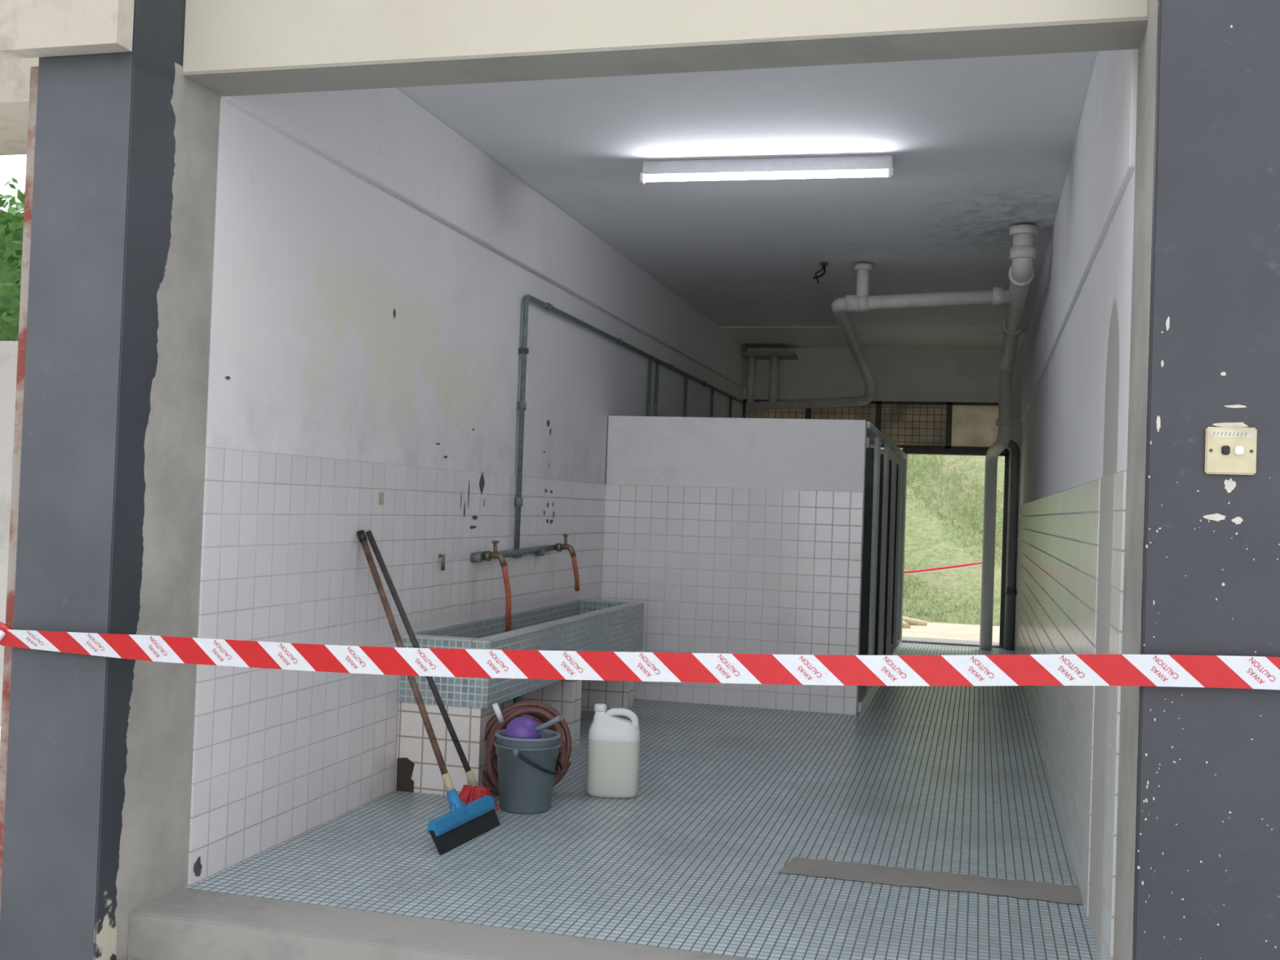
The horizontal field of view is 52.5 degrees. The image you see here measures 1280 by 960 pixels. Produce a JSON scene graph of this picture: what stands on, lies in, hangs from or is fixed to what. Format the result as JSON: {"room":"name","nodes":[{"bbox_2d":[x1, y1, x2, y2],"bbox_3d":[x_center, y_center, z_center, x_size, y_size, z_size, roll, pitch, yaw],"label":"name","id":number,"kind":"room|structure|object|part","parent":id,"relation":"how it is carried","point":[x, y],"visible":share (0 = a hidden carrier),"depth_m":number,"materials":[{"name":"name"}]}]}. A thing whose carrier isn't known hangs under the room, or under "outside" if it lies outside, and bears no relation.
{"room":"public restroom","nodes":[
{"label":"public restroom","id":0,"kind":"room"},
{"bbox_2d":[0,0,134,59],"bbox_3d":[-3.448,-2.234,4.502,3.920,1.700,0.075,2,-1,15],"label":"beam","id":1,"kind":"structure","parent":0,"point":[29,28],"depth_m":4.01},
{"bbox_2d":[0,0,220,959],"bbox_3d":[-1.701,-0.676,4.289,0.350,4.700,0.476,2,-1,15],"label":"column","id":2,"kind":"structure","parent":0,"point":[99,769],"depth_m":4.07,"materials":[{"name":"stone"}]},
{"bbox_2d":[186,98,743,880],"bbox_3d":[-0.330,-0.047,9.568,0.360,3.758,10.464,2,-1,15],"label":"wall","id":3,"kind":"structure","parent":0,"point":[313,260],"depth_m":5.80,"materials":[{"name":"white paint"}]},
{"bbox_2d":[378,492,384,504],"bbox_3d":[-1.147,0.083,5.762,0.002,0.055,0.050,2,-1,15],"label":"sticker","id":4,"kind":"object","parent":3,"relation":"attached to","point":[381,495],"visible":1,"depth_m":5.76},
{"bbox_2d":[186,446,605,885],"bbox_3d":[-0.221,0.784,9.411,0.018,1.500,10.264,2,-1,15],"label":"wall tiles","id":5,"kind":"structure","parent":3,"relation":"attached to","point":[279,755],"depth_m":5.31,"materials":[{"name":"white tile"}]},
{"bbox_2d":[127,888,758,959],"bbox_3d":[-0.151,1.570,3.881,2.994,0.304,0.280,2,-1,15],"label":"door sill","id":6,"kind":"structure","parent":3,"relation":"attached to","point":[182,923],"depth_m":4.04,"materials":[{"name":"concrete"}]},
{"bbox_2d":[220,87,747,388],"bbox_3d":[-0.136,-1.393,9.454,0.055,0.458,10.264,2,-1,15],"label":"beam","id":7,"kind":"structure","parent":3,"relation":"attached to","point":[382,136],"depth_m":6.70,"materials":[{"name":"white paint"}]},
{"bbox_2d":[438,294,743,570],"bbox_3d":[0.073,-0.214,10.297,0.060,1.552,8.060,2,-1,15],"label":"pipe","id":8,"kind":"object","parent":3,"relation":"attached to","point":[477,557],"visible":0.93,"depth_m":7.53,"materials":[{"name":"grey metal"}]},
{"bbox_2d":[481,540,511,631],"bbox_3d":[-0.750,0.561,6.830,0.176,0.486,0.098,2,-1,-17],"label":"water tap","id":9,"kind":"object","parent":8,"relation":"attached to","point":[487,555],"visible":0.98,"depth_m":6.82,"materials":[{"name":"gold metal"}]},
{"bbox_3d":[-0.761,0.366,6.827,0.020,0.070,0.020,2,-1,15],"label":"stem","id":10,"kind":"part","parent":9,"relation":"part of","materials":[{"name":"gold metal"}]},
{"bbox_3d":[-0.760,0.326,6.827,0.016,0.016,0.070,2,-1,15],"label":"handle","id":11,"kind":"part","parent":9,"relation":"part of","materials":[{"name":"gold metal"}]},
{"bbox_3d":[-0.695,0.413,7.439,0.036,0.061,1.301,2,-1,15],"label":"tap rail","id":12,"kind":"part","parent":8,"relation":"part of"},
{"bbox_2d":[553,533,579,591],"bbox_3d":[-0.444,0.509,7.992,0.176,0.351,0.097,2,-1,-16],"label":"water tap","id":13,"kind":"object","parent":8,"relation":"attached to","point":[558,547],"visible":1,"depth_m":7.97,"materials":[{"name":"gold metal"}]},
{"bbox_3d":[-0.457,0.381,7.987,0.020,0.070,0.020,2,-1,15],"label":"stem","id":14,"kind":"part","parent":13,"relation":"part of","materials":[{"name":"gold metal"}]},
{"bbox_2d":[182,17,1147,96],"bbox_3d":[-0.035,-1.298,4.004,2.979,0.026,0.224,2,-1,15],"label":"lintel","id":15,"kind":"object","parent":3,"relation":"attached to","point":[1127,33],"depth_m":3.94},
{"bbox_2d":[742,399,746,417],"bbox_3d":[1.154,-0.645,14.427,0.030,0.500,0.050,2,-1,15],"label":"frame","id":16,"kind":"object","parent":3,"relation":"attached to","point":[744,415],"visible":0.36,"depth_m":14.41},
{"bbox_2d":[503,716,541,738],"bbox_3d":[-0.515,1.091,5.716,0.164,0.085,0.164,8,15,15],"label":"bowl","id":17,"kind":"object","parent":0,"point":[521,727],"depth_m":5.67,"materials":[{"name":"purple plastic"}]},
{"bbox_2d":[182,642,1099,959],"bbox_3d":[1.209,1.728,9.094,3.019,0.300,10.500,2,-1,15],"label":"floor","id":18,"kind":"structure","parent":0,"point":[948,779],"depth_m":5.20,"materials":[{"name":"tile"}]},
{"bbox_2d":[356,529,500,854],"bbox_3d":[-0.950,0.819,5.268,0.671,1.207,0.524,2,-1,15],"label":"push broom","id":19,"kind":"object","parent":18,"relation":"on","point":[464,822],"visible":0.97,"depth_m":5.25,"materials":[{"name":"plastic"}]},
{"bbox_3d":[-0.986,0.713,5.387,0.545,0.971,0.027,1,-1,32],"label":"handle","id":20,"kind":"part","parent":19,"relation":"part of","materials":[{"name":"brown wood"}]},
{"bbox_2d":[446,789,466,814],"bbox_3d":[-0.736,1.301,5.199,0.096,0.122,0.066,2,-1,15],"label":"socket","id":21,"kind":"object","parent":19,"relation":"attached to","point":[455,804],"depth_m":5.19,"materials":[{"name":"blue plastic"}]},
{"bbox_2d":[365,530,499,811],"bbox_3d":[-0.891,0.827,5.583,0.620,1.203,0.109,2,-1,9],"label":"broom","id":22,"kind":"object","parent":18,"relation":"on","point":[468,793],"visible":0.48,"depth_m":5.55,"materials":[{"name":"brown wood"}]},
{"bbox_3d":[-0.943,0.755,5.572,0.520,1.062,0.025,2,-1,4],"label":"handle","id":23,"kind":"part","parent":22,"relation":"part of","materials":[{"name":"brown wood"}]},
{"bbox_2d":[395,599,644,795],"bbox_3d":[-0.549,1.121,7.291,0.440,0.715,2.814,2,-1,15],"label":"trough","id":24,"kind":"object","parent":18,"relation":"on","point":[580,624],"visible":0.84,"depth_m":6.27,"materials":[{"name":"tile"}]},
{"bbox_3d":[-0.899,1.236,6.045,0.403,0.410,0.210,2,-1,15],"label":"leg","id":25,"kind":"part","parent":24,"relation":"part of","materials":[{"name":"tile"}]},
{"bbox_3d":[-0.556,1.274,7.325,0.418,0.410,0.160,2,-1,15],"label":"leg","id":26,"kind":"part","parent":24,"relation":"part of","materials":[{"name":"tile"}]},
{"bbox_3d":[-0.246,1.311,8.571,0.388,0.410,0.150,2,-1,15],"label":"leg","id":27,"kind":"part","parent":24,"relation":"part of","materials":[{"name":"tile"}]},
{"bbox_2d":[481,700,572,795],"bbox_3d":[-0.524,1.228,5.979,0.444,0.442,0.242,2,-1,-22],"label":"garden hose","id":28,"kind":"object","parent":18,"relation":"on","point":[544,713],"visible":0.52,"depth_m":5.93,"materials":[{"name":"brown rubber"}]},
{"bbox_2d":[493,728,563,813],"bbox_3d":[-0.492,1.283,5.726,0.310,0.330,0.302,1,-2,39],"label":"bucket","id":29,"kind":"object","parent":18,"relation":"on","point":[526,767],"visible":0.86,"depth_m":5.62,"materials":[{"name":"grey plastic"}]},
{"bbox_2d":[503,714,563,738],"bbox_3d":[-0.463,1.087,5.712,0.273,0.136,0.161,2,-1,15],"label":"scoop","id":30,"kind":"object","parent":29,"relation":"in","point":[521,727],"visible":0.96,"depth_m":5.67,"materials":[{"name":"purple plastic"}]},
{"bbox_3d":[-0.401,1.066,5.677,0.138,0.091,0.039,1,-1,24],"label":"handle","id":31,"kind":"part","parent":30,"relation":"part of","materials":[{"name":"grey plastic"}]},
{"bbox_3d":[-0.421,1.231,5.709,0.169,0.113,0.306,2,-1,15],"label":"handle","id":32,"kind":"part","parent":29,"relation":"part of","materials":[{"name":"plastic"}]},
{"bbox_2d":[586,703,639,798],"bbox_3d":[-0.122,1.259,6.064,0.242,0.418,0.172,2,-1,3],"label":"jerrycan","id":33,"kind":"object","parent":18,"relation":"on","point":[613,756],"visible":1,"depth_m":5.99,"materials":[{"name":"plastic"}]},
{"bbox_3d":[-0.087,1.124,6.065,0.177,0.116,0.041,2,-1,3],"label":"handle","id":34,"kind":"part","parent":33,"relation":"part of","materials":[{"name":"plastic"}]},
{"bbox_2d":[857,421,907,712],"bbox_3d":[1.289,0.636,11.411,1.775,1.985,4.840,2,-1,15],"label":"stalls","id":35,"kind":"object","parent":18,"relation":"on","point":[885,474],"visible":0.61,"depth_m":10.69,"materials":[{"name":"paint"}]},
{"bbox_3d":[1.438,0.626,9.819,0.600,1.750,0.025,2,-1,15],"label":"stall door","id":36,"kind":"part","parent":35,"relation":"part of","materials":[{"name":"paint"}]},
{"bbox_3d":[1.746,0.640,9.730,0.031,1.940,0.060,2,-1,15],"label":"post","id":37,"kind":"part","parent":35,"relation":"part of","materials":[{"name":"metal"}]},
{"bbox_3d":[1.691,0.655,10.786,0.600,1.750,0.025,2,-1,15],"label":"stall door","id":38,"kind":"part","parent":35,"relation":"part of","materials":[{"name":"paint"}]},
{"bbox_3d":[1.788,0.644,9.890,0.031,1.940,0.050,2,-1,15],"label":"post","id":39,"kind":"part","parent":35,"relation":"part of","materials":[{"name":"metal"}]},
{"bbox_3d":[1.999,0.669,10.697,0.031,1.940,0.060,2,-1,15],"label":"post","id":40,"kind":"part","parent":35,"relation":"part of","materials":[{"name":"metal"}]},
{"bbox_3d":[1.944,0.683,11.753,0.600,1.750,0.025,2,-1,15],"label":"stall door","id":41,"kind":"part","parent":35,"relation":"part of","materials":[{"name":"paint"}]},
{"bbox_3d":[2.041,0.673,10.857,0.031,1.940,0.050,2,-1,15],"label":"post","id":42,"kind":"part","parent":35,"relation":"part of","materials":[{"name":"metal"}]},
{"bbox_3d":[2.153,-0.309,11.198,0.048,0.045,4.810,2,-1,15],"label":"rail","id":43,"kind":"part","parent":35,"relation":"part of","materials":[{"name":"metal"}]},
{"bbox_3d":[2.252,0.698,11.665,0.031,1.940,0.060,2,-1,15],"label":"post","id":44,"kind":"part","parent":35,"relation":"part of","materials":[{"name":"metal"}]},
{"bbox_3d":[2.197,0.713,12.720,0.600,1.750,0.025,2,-1,15],"label":"stall door","id":45,"kind":"part","parent":35,"relation":"part of","materials":[{"name":"paint"}]},
{"bbox_3d":[2.293,0.702,11.824,0.031,1.940,0.050,2,-1,15],"label":"post","id":46,"kind":"part","parent":35,"relation":"part of","materials":[{"name":"metal"}]},
{"bbox_3d":[2.399,0.736,13.494,0.600,1.750,0.025,2,-1,15],"label":"stall door","id":47,"kind":"part","parent":35,"relation":"part of","materials":[{"name":"paint"}]},
{"bbox_3d":[2.504,0.727,12.632,0.031,1.940,0.060,2,-1,15],"label":"post","id":48,"kind":"part","parent":35,"relation":"part of","materials":[{"name":"metal"}]},
{"bbox_3d":[2.546,0.731,12.791,0.031,1.940,0.050,2,-1,15],"label":"post","id":49,"kind":"part","parent":35,"relation":"part of","materials":[{"name":"metal"}]},
{"bbox_3d":[2.707,0.750,13.405,0.031,1.940,0.060,2,-1,15],"label":"post","id":50,"kind":"part","parent":35,"relation":"part of","materials":[{"name":"metal"}]},
{"bbox_2d":[742,224,1038,649],"bbox_3d":[1.752,0.065,11.093,2.825,3.146,6.014,2,-1,15],"label":"pipes","id":51,"kind":"object","parent":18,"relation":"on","point":[1023,251],"visible":1,"depth_m":11.91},
{"bbox_2d":[777,856,1082,904],"bbox_3d":[1.067,1.482,4.826,1.080,0.001,0.263,2,-1,15],"label":"floor strip","id":52,"kind":"object","parent":18,"relation":"on","point":[844,870],"depth_m":4.82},
{"bbox_2d":[182,0,1148,73],"bbox_3d":[-0.007,-2.132,4.019,2.979,1.682,0.226,2,-1,15],"label":"lintel beam","id":53,"kind":"structure","parent":0,"point":[220,35],"depth_m":3.96,"materials":[{"name":"beige paint"}]},
{"bbox_2d":[605,415,866,714],"bbox_3d":[0.627,0.563,9.018,1.806,1.985,0.102,2,-1,15],"label":"wall partition","id":54,"kind":"structure","parent":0,"point":[757,453],"depth_m":8.97,"materials":[{"name":"paint"}]},
{"bbox_2d":[601,484,862,715],"bbox_3d":[0.604,0.804,8.961,1.804,1.500,0.009,2,-1,15],"label":"tiles","id":55,"kind":"structure","parent":54,"relation":"attached to","point":[713,570],"depth_m":8.94,"materials":[{"name":"tile"}]},
{"bbox_2d":[396,51,1097,326],"bbox_3d":[1.157,-1.751,8.300,3.679,0.300,8.664,2,-1,15],"label":"ceiling","id":56,"kind":"structure","parent":0,"point":[980,148],"depth_m":6.86,"materials":[{"name":"paint"}]},
{"bbox_2d":[639,155,893,184],"bbox_3d":[0.645,-1.591,6.686,1.297,0.121,0.135,2,-1,13],"label":"light","id":57,"kind":"object","parent":56,"relation":"attached to","point":[863,166],"visible":1,"depth_m":6.64,"materials":[{"name":"white plastic"}]},
{"bbox_2d":[813,262,828,284],"bbox_3d":[1.305,-1.492,9.384,0.104,0.159,0.077,2,-1,15],"label":"stub","id":58,"kind":"object","parent":56,"relation":"hanging from","point":[822,264],"depth_m":9.37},
{"bbox_2d":[742,348,1022,459],"bbox_3d":[2.566,0.149,14.086,2.979,3.158,0.150,2,-1,15],"label":"wall","id":59,"kind":"structure","parent":0,"point":[899,375],"depth_m":14.00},
{"bbox_2d":[744,399,780,402],"bbox_3d":[1.499,-0.870,14.343,0.727,0.030,0.050,2,-1,15],"label":"frame","id":60,"kind":"object","parent":59,"relation":"attached to","point":[755,400],"visible":0.21,"depth_m":14.36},
{"bbox_2d":[745,411,805,413],"bbox_3d":[1.497,-0.748,14.348,0.727,0.006,0.006,2,-1,15],"label":"bar","id":61,"kind":"object","parent":59,"relation":"attached to","point":[745,411],"visible":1,"depth_m":14.32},
{"bbox_2d":[746,402,805,418],"bbox_3d":[1.516,-0.647,14.432,0.727,0.470,0.003,2,-1,15],"label":"pane","id":62,"kind":"object","parent":59,"relation":"attached to","point":[771,412],"visible":0.14,"depth_m":14.43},
{"bbox_2d":[804,408,808,418],"bbox_3d":[1.828,-0.625,14.250,0.030,0.500,0.050,2,-1,15],"label":"frame","id":63,"kind":"object","parent":59,"relation":"attached to","point":[806,409],"visible":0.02,"depth_m":14.23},
{"bbox_2d":[808,408,811,418],"bbox_3d":[1.857,-0.624,14.242,0.030,0.500,0.050,2,-1,15],"label":"frame","id":64,"kind":"object","parent":59,"relation":"attached to","point":[809,409],"visible":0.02,"depth_m":14.22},
{"bbox_2d":[811,412,867,413],"bbox_3d":[2.216,-0.726,14.160,0.760,0.006,0.006,2,-1,15],"label":"bar","id":65,"kind":"object","parent":59,"relation":"attached to","point":[811,412],"visible":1,"depth_m":14.15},
{"bbox_2d":[811,404,875,444],"bbox_3d":[2.235,-0.626,14.243,0.760,0.470,0.003,2,-1,15],"label":"pane","id":66,"kind":"object","parent":59,"relation":"attached to","point":[824,415],"visible":0.21,"depth_m":14.23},
{"bbox_2d":[868,400,879,404],"bbox_3d":[2.218,-0.848,14.155,0.760,0.030,0.050,2,-1,15],"label":"frame","id":67,"kind":"object","parent":59,"relation":"attached to","point":[872,402],"visible":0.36,"depth_m":14.05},
{"bbox_2d":[720,326,1027,349],"bbox_3d":[2.492,-1.593,13.408,3.679,0.310,1.900,2,-1,15],"label":"trim","id":68,"kind":"structure","parent":59,"relation":"attached to","point":[752,337],"depth_m":13.17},
{"bbox_2d":[875,400,878,428],"bbox_3d":[2.563,-0.603,14.057,0.030,0.500,0.050,2,-1,15],"label":"frame","id":69,"kind":"object","parent":59,"relation":"attached to","point":[877,405],"visible":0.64,"depth_m":14.04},
{"bbox_2d":[877,400,881,431],"bbox_3d":[2.592,-0.602,14.050,0.030,0.500,0.050,2,-1,15],"label":"frame","id":70,"kind":"object","parent":59,"relation":"attached to","point":[879,405],"visible":0.64,"depth_m":14.03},
{"bbox_2d":[890,404,892,440],"bbox_3d":[2.713,-0.598,14.026,0.006,0.500,0.006,2,-1,15],"label":"bar","id":71,"kind":"object","parent":59,"relation":"attached to","point":[891,404],"visible":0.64,"depth_m":14.03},
{"bbox_2d":[897,404,899,444],"bbox_3d":[2.785,-0.596,14.007,0.006,0.500,0.006,2,-1,15],"label":"bar","id":72,"kind":"object","parent":59,"relation":"attached to","point":[899,404],"visible":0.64,"depth_m":14.00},
{"bbox_2d":[897,451,907,639],"bbox_3d":[2.824,0.716,13.991,0.045,2.040,0.170,2,-1,15],"label":"door frame","id":73,"kind":"structure","parent":59,"relation":"attached to","point":[906,451],"depth_m":13.98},
{"bbox_2d":[904,404,906,444],"bbox_3d":[2.858,-0.594,13.988,0.006,0.500,0.006,2,-1,15],"label":"bar","id":74,"kind":"object","parent":59,"relation":"attached to","point":[905,405],"visible":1,"depth_m":13.99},
{"bbox_2d":[884,434,934,435],"bbox_3d":[2.936,-0.480,13.964,0.745,0.006,0.006,2,-1,15],"label":"bar","id":75,"kind":"object","parent":59,"relation":"attached to","point":[884,434],"visible":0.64,"depth_m":13.96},
{"bbox_2d":[880,420,942,422],"bbox_3d":[2.941,-0.630,13.967,0.745,0.006,0.006,2,-1,15],"label":"bar","id":76,"kind":"object","parent":59,"relation":"attached to","point":[881,420],"visible":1,"depth_m":13.95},
{"bbox_2d":[911,404,913,441],"bbox_3d":[2.930,-0.592,13.969,0.006,0.500,0.006,2,-1,15],"label":"bar","id":77,"kind":"object","parent":59,"relation":"attached to","point":[913,405],"visible":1,"depth_m":13.97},
{"bbox_2d":[880,404,946,445],"bbox_3d":[2.962,-0.604,14.053,0.745,0.470,0.003,2,-1,15],"label":"pane","id":78,"kind":"object","parent":59,"relation":"attached to","point":[896,409],"visible":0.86,"depth_m":14.05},
{"bbox_2d":[881,413,946,415],"bbox_3d":[2.943,-0.705,13.969,0.745,0.006,0.006,2,-1,15],"label":"bar","id":79,"kind":"object","parent":59,"relation":"attached to","point":[882,414],"visible":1,"depth_m":13.98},
{"bbox_2d":[879,400,949,404],"bbox_3d":[2.946,-0.827,13.964,0.745,0.030,0.050,2,-1,15],"label":"frame","id":80,"kind":"object","parent":59,"relation":"attached to","point":[882,402],"visible":1,"depth_m":13.94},
{"bbox_2d":[881,406,946,408],"bbox_3d":[2.946,-0.779,13.971,0.745,0.006,0.006,2,-1,15],"label":"bar","id":81,"kind":"object","parent":59,"relation":"attached to","point":[882,406],"visible":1,"depth_m":13.95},
{"bbox_2d":[883,427,946,429],"bbox_3d":[2.938,-0.555,13.966,0.745,0.006,0.006,2,-1,15],"label":"bar","id":82,"kind":"object","parent":59,"relation":"attached to","point":[883,428],"visible":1,"depth_m":13.97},
{"bbox_2d":[893,441,945,443],"bbox_3d":[2.933,-0.405,13.963,0.745,0.006,0.006,2,-1,15],"label":"bar","id":83,"kind":"object","parent":59,"relation":"attached to","point":[893,442],"visible":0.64,"depth_m":13.95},
{"bbox_2d":[918,404,920,445],"bbox_3d":[3.003,-0.590,13.950,0.006,0.500,0.006,2,-1,15],"label":"bar","id":84,"kind":"object","parent":59,"relation":"attached to","point":[920,405],"visible":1,"depth_m":13.95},
{"bbox_2d":[925,409,927,445],"bbox_3d":[3.075,-0.588,13.931,0.006,0.500,0.006,2,-1,15],"label":"bar","id":85,"kind":"object","parent":59,"relation":"attached to","point":[926,410],"visible":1,"depth_m":13.93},
{"bbox_2d":[933,404,934,445],"bbox_3d":[3.148,-0.585,13.912,0.006,0.500,0.006,2,-1,15],"label":"bar","id":86,"kind":"object","parent":59,"relation":"attached to","point":[934,405],"visible":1,"depth_m":13.91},
{"bbox_2d":[940,404,942,444],"bbox_3d":[3.220,-0.583,13.893,0.006,0.500,0.006,2,-1,15],"label":"bar","id":87,"kind":"object","parent":59,"relation":"attached to","point":[941,405],"visible":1,"depth_m":13.89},
{"bbox_2d":[945,401,949,448],"bbox_3d":[3.283,-0.582,13.868,0.030,0.500,0.050,2,-1,15],"label":"frame","id":88,"kind":"object","parent":59,"relation":"attached to","point":[948,406],"visible":1,"depth_m":13.85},
{"bbox_2d":[948,401,952,448],"bbox_3d":[3.312,-0.581,13.861,0.030,0.500,0.050,2,-1,15],"label":"frame","id":89,"kind":"object","parent":59,"relation":"attached to","point":[950,406],"visible":1,"depth_m":13.84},
{"bbox_2d":[902,637,1002,648],"bbox_3d":[3.328,1.753,13.931,1.070,0.040,0.370,2,-1,15],"label":"door sill","id":90,"kind":"structure","parent":59,"relation":"attached to","point":[996,645],"depth_m":13.86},
{"bbox_2d":[902,447,1008,456],"bbox_3d":[3.370,-0.298,13.878,1.100,0.060,0.170,2,-1,15],"label":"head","id":91,"kind":"object","parent":59,"relation":"attached to","point":[909,451],"visible":0.79,"depth_m":13.82},
{"bbox_2d":[880,444,948,448],"bbox_3d":[2.929,-0.357,13.954,0.745,0.030,0.050,2,-1,15],"label":"frame","id":92,"kind":"object","parent":91,"relation":"on","point":[882,446],"visible":0.64,"depth_m":13.91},
{"bbox_2d":[950,445,1008,449],"bbox_3d":[3.587,-0.337,13.782,0.615,0.030,0.050,2,-1,15],"label":"frame","id":93,"kind":"object","parent":91,"relation":"on","point":[952,446],"visible":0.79,"depth_m":13.77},
{"bbox_2d":[949,401,998,405],"bbox_3d":[3.603,-0.807,13.791,0.615,0.030,0.050,2,-1,15],"label":"frame","id":94,"kind":"object","parent":59,"relation":"attached to","point":[953,402],"visible":0.64,"depth_m":13.78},
{"bbox_2d":[951,404,998,446],"bbox_3d":[3.620,-0.584,13.880,0.615,0.470,0.003,2,-1,15],"label":"pane","id":95,"kind":"object","parent":59,"relation":"attached to","point":[971,425],"visible":0.64,"depth_m":13.89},
{"bbox_2d":[903,561,982,574],"bbox_3d":[3.591,1.407,16.806,1.740,1.070,0.072,2,-1,15],"label":"barrier tape","id":96,"kind":"object","parent":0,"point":[962,566],"visible":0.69,"depth_m":16.71,"materials":[{"name":"red plastic"}]},
{"bbox_2d":[1003,402,1022,648],"bbox_3d":[3.932,0.479,13.719,0.132,2.580,0.150,2,-1,15],"label":"wall","id":97,"kind":"structure","parent":0,"point":[1016,429],"depth_m":13.66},
{"bbox_2d":[999,453,1008,648],"bbox_3d":[3.846,0.747,13.723,0.040,2.040,0.170,2,-1,15],"label":"door frame","id":98,"kind":"structure","parent":97,"relation":"attached to","point":[1006,457],"depth_m":13.64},
{"bbox_2d":[1019,53,1138,942],"bbox_3d":[2.908,0.050,8.718,0.400,3.758,10.464,2,-1,15],"label":"wall","id":99,"kind":"structure","parent":0,"point":[1075,422],"depth_m":5.07,"materials":[{"name":"paint"}]},
{"bbox_2d":[1004,440,1019,650],"bbox_3d":[3.810,0.656,13.512,0.235,2.209,0.114,2,-1,15],"label":"vent pipe","id":100,"kind":"object","parent":99,"relation":"attached to","point":[1014,472],"visible":0.89,"depth_m":13.46,"materials":[{"name":"grey plastic"}]},
{"bbox_2d":[1014,478,1100,917],"bbox_3d":[2.760,0.881,9.034,0.018,1.500,9.480,2,-1,15],"label":"tiles","id":101,"kind":"structure","parent":99,"relation":"attached to","point":[1058,549],"depth_m":5.88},
{"bbox_2d":[1020,48,1138,422],"bbox_3d":[2.733,-1.142,8.696,0.036,0.788,10.264,2,-1,15],"label":"trim","id":102,"kind":"structure","parent":99,"relation":"attached to","point":[1102,163],"depth_m":5.35,"materials":[{"name":"paint"}]},
{"bbox_2d":[1088,474,1113,959],"bbox_3d":[1.501,0.737,4.208,0.014,1.500,0.500,2,-1,15],"label":"strip","id":103,"kind":"object","parent":99,"relation":"attached to","point":[1106,499],"visible":0.75,"depth_m":4.21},
{"bbox_2d":[1100,470,1126,959],"bbox_3d":[1.400,0.725,3.829,0.018,1.500,0.284,2,-1,15],"label":"tiles","id":104,"kind":"structure","parent":99,"relation":"attached to","point":[1119,477],"depth_m":3.79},
{"bbox_2d":[1113,0,1279,959],"bbox_3d":[2.122,-0.561,3.286,1.600,4.700,0.476,2,-1,15],"label":"column","id":105,"kind":"structure","parent":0,"point":[1206,232],"depth_m":3.21,"materials":[{"name":"stone"}]},
{"bbox_2d":[1137,316,1279,958],"bbox_3d":[1.421,0.428,3.192,0.347,1.668,0.001,2,-1,15],"label":"chips","id":106,"kind":"object","parent":105,"relation":"attached to","point":[1230,484],"visible":1,"depth_m":3.20,"materials":[{"name":"paint"}]},
{"bbox_2d":[1204,426,1257,475],"bbox_3d":[1.452,-0.072,3.191,0.116,0.116,0.018,2,-1,15],"label":"light switch","id":107,"kind":"object","parent":105,"relation":"attached to","point":[1228,450],"visible":1,"depth_m":3.19,"materials":[{"name":"beige plastic"}]},
{"label":"outside","id":108,"kind":"structure","parent":0,"visible":0},
{"bbox_2d":[0,341,17,726],"bbox_3d":[-6.927,0.348,10.693,9.200,2.950,0.400,2,-1,15],"label":"wall","id":109,"kind":"structure","parent":108,"point":[8,349],"depth_m":9.96,"materials":[{"name":"paint"}]},
{"bbox_3d":[-2.571,-1.749,9.514,0.300,1.500,0.200,2,-1,15],"label":"pier","id":110,"kind":"object","parent":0,"visible":0},
{"bbox_2d":[0,57,39,155],"bbox_3d":[-6.952,-3.266,10.188,9.200,1.250,1.200,2,-1,15],"label":"eave","id":111,"kind":"object","parent":110,"relation":"on","point":[15,73],"visible":0.02,"depth_m":8.88,"materials":[{"name":"beige paint"}]},
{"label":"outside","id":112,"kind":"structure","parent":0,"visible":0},
{"bbox_2d":[0,177,25,341],"bbox_3d":[-4.844,-0.324,11.078,4.703,4.356,1.184,2,-1,15],"label":"tree","id":113,"kind":"object","parent":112,"point":[11,221],"visible":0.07,"depth_m":10.97,"materials":[{"name":"green plant"}]},
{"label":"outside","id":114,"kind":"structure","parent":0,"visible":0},
{"bbox_2d":[880,447,1004,626],"bbox_3d":[4.740,-1.371,23.826,15.000,7.033,11.200,2,-1,15],"label":"grass slope","id":115,"kind":"structure","parent":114,"point":[945,493],"depth_m":19.89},
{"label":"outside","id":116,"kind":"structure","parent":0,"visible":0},
{"bbox_2d":[902,622,999,641],"bbox_3d":[3.146,2.104,16.176,18.000,0.380,4.200,2,-1,15],"label":"ground","id":117,"kind":"structure","parent":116,"point":[932,630],"depth_m":16.72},
{"bbox_2d":[902,616,927,628],"bbox_3d":[3.309,1.899,17.364,1.016,0.170,0.732,2,-1,15],"label":"planks","id":118,"kind":"object","parent":117,"relation":"on","point":[906,621],"visible":0.16,"depth_m":17.53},
{"bbox_2d":[902,636,999,643],"bbox_3d":[3.259,1.835,14.604,11.000,0.100,0.200,2,-1,15],"label":"kerb","id":119,"kind":"object","parent":117,"relation":"on","point":[902,637],"visible":0.11,"depth_m":14.61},
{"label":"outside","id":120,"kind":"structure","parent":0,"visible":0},
{"bbox_3d":[-3.308,1.537,-4.548,20.000,0.200,17.620,2,-1,15],"label":"path","id":121,"kind":"object","parent":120,"visible":0},
{"bbox_2d":[0,66,38,911],"bbox_3d":[-1.987,0.167,4.148,0.087,2.990,0.072,2,-1,15],"label":"rusty post","id":122,"kind":"object","parent":121,"relation":"on","point":[33,70],"visible":0.26,"depth_m":4.14,"materials":[{"name":"red paint"}]},
{"bbox_2d":[0,629,1279,689],"bbox_3d":[0.109,0.480,3.491,4.532,0.228,0.060,2,-1,15],"label":"caution tape","id":123,"kind":"object","parent":122,"relation":"attached to","point":[1070,669],"visible":1,"depth_m":3.49,"materials":[{"name":"plastic"}]}
]}

